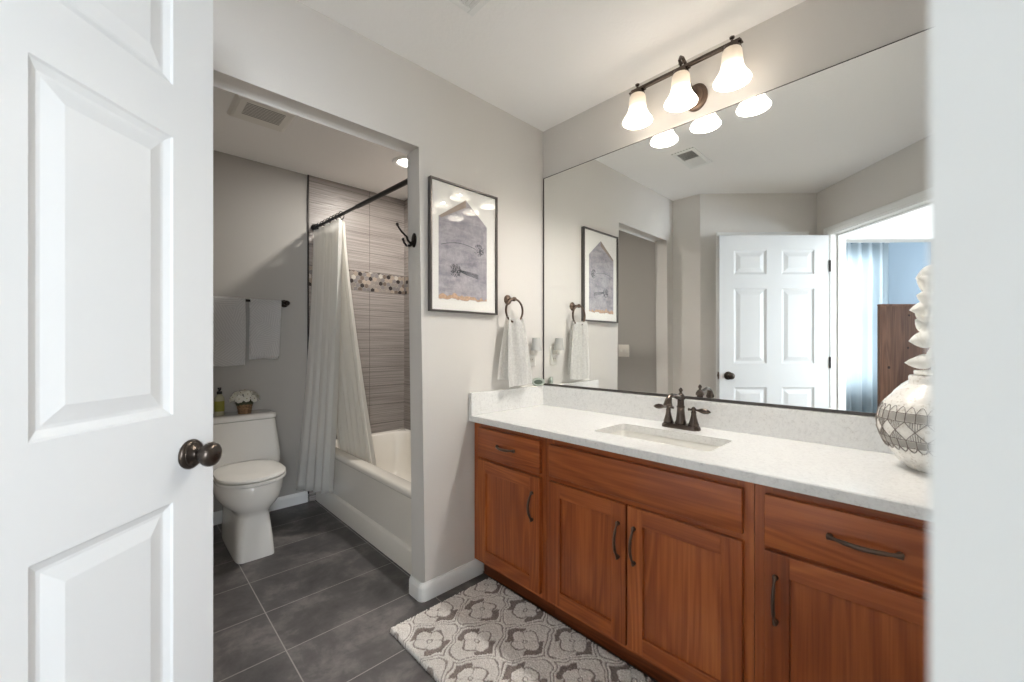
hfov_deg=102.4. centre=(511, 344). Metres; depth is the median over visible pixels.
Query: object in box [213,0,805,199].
ceiling
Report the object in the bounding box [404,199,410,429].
tiled wall
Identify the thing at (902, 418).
vase
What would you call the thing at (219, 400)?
soap bottle
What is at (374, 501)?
bathtub
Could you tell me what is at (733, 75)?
vanity light
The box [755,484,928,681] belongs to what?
base cabinet
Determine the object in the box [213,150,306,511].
wall
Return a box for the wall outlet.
[528,346,535,365]
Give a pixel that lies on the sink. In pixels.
(665, 440)
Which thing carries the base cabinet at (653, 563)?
on the floor
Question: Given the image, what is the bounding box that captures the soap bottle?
[214,387,224,415]
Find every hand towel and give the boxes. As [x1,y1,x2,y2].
[249,298,280,359]
[497,316,531,387]
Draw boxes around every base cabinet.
[475,422,554,616]
[547,438,754,681]
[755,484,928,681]
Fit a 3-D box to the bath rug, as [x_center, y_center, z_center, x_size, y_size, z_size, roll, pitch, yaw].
[0.060,1.162,1.480,0.537,0.022,1.059,0,0,-44]
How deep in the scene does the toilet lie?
2.32 m
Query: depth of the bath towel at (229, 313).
2.67 m
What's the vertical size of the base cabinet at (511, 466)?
0.788 m
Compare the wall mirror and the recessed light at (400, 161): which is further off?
the recessed light at (400, 161)
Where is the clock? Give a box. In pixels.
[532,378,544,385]
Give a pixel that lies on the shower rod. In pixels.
(403, 183)
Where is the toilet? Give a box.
[213,409,285,563]
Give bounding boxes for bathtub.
[316,429,411,574]
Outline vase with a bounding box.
[875,374,928,473]
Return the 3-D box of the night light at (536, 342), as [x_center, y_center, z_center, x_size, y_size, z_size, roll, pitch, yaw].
[0.138,0.012,2.346,0.063,0.100,0.068,0,0,-44]
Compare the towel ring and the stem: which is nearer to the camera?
the stem
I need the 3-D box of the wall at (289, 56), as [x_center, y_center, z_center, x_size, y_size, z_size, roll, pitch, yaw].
[-0.471,-0.046,1.893,1.718,2.440,0.104,0,0,-44]
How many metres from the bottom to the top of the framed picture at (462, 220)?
0.619 m
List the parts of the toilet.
tank lid, tank, bowl, seat, seat lid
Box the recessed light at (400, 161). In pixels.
[392,156,406,168]
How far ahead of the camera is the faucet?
1.73 m
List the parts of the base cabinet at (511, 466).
pull handle, door panel, drawer, cabinet door, pull handle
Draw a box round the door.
[0,0,221,681]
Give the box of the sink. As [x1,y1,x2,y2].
[609,430,720,450]
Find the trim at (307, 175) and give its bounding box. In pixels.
[307,175,308,499]
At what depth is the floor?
1.83 m
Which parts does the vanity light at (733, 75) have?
lamp shade, lamp shade, arm, lamp shade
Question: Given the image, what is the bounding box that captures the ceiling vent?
[449,0,489,16]
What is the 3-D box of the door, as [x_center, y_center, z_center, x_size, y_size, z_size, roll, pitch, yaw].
[-0.732,0.144,0.571,0.163,2.035,0.888,0,0,-3]
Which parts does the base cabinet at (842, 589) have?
pull handle, drawer, cabinet door, door panel, pull handle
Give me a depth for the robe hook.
1.91 m
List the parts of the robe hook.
hook plate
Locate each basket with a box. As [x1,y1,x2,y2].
[229,390,259,413]
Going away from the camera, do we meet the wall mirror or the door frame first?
the door frame
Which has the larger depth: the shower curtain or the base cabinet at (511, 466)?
the shower curtain
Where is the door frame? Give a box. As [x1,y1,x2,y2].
[929,0,1023,681]
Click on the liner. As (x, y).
(353, 430)
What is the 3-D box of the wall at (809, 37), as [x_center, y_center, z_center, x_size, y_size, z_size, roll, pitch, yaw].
[0.295,-0.046,2.422,0.120,2.440,3.710,0,0,-44]
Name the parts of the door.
knob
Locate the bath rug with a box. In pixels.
[390,578,653,681]
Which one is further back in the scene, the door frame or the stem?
the stem
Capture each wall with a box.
[213,0,542,582]
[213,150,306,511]
[309,175,403,501]
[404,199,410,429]
[543,0,928,416]
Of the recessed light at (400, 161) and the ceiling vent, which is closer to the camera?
the ceiling vent
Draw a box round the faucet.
[654,388,710,430]
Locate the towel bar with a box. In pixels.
[245,299,289,306]
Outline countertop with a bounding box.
[469,385,928,520]
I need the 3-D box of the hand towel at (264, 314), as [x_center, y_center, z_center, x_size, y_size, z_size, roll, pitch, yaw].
[-1.690,-0.104,2.823,0.189,0.411,0.039,0,0,-44]
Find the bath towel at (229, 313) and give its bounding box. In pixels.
[213,296,245,366]
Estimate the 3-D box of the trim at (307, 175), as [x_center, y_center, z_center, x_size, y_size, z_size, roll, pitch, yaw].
[-1.522,-0.046,3.075,0.009,2.440,0.013,0,0,-44]
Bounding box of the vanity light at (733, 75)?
[622,35,751,129]
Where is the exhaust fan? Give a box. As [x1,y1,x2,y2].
[227,94,295,131]
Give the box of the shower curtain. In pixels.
[296,218,341,493]
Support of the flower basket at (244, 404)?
on the toilet
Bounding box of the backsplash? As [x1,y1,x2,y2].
[544,385,893,453]
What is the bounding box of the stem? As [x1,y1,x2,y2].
[905,265,928,368]
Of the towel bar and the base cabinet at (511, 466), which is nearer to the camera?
the base cabinet at (511, 466)
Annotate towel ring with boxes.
[504,295,523,322]
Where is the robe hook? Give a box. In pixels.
[396,223,415,247]
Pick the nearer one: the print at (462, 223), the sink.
the sink
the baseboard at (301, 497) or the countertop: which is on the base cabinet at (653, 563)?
the countertop
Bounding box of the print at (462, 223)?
[439,200,486,301]
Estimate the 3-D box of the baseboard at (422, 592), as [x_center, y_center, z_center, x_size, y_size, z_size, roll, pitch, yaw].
[-0.324,1.133,2.034,0.365,0.082,0.130,0,0,-44]
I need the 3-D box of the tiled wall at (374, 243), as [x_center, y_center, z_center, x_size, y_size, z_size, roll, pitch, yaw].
[-1.232,-0.046,3.353,0.798,2.440,0.012,0,0,-44]
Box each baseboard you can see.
[213,491,308,525]
[409,559,482,601]
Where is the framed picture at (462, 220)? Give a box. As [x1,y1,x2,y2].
[428,175,497,314]
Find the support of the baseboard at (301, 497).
attached to the wall at (260, 209)
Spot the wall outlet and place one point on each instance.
(532, 357)
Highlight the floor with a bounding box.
[213,500,657,681]
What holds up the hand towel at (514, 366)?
hanging from the towel ring
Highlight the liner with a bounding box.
[336,220,375,465]
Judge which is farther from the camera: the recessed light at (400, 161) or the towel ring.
the recessed light at (400, 161)
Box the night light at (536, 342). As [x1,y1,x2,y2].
[530,338,541,354]
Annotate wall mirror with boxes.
[543,28,928,416]
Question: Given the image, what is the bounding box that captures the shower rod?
[311,179,407,230]
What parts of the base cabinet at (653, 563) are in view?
door panel, cabinet door, pull handle, pull handle, door panel, cabinet door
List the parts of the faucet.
lever, handle, spout, handle, lever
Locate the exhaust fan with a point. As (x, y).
(241, 107)

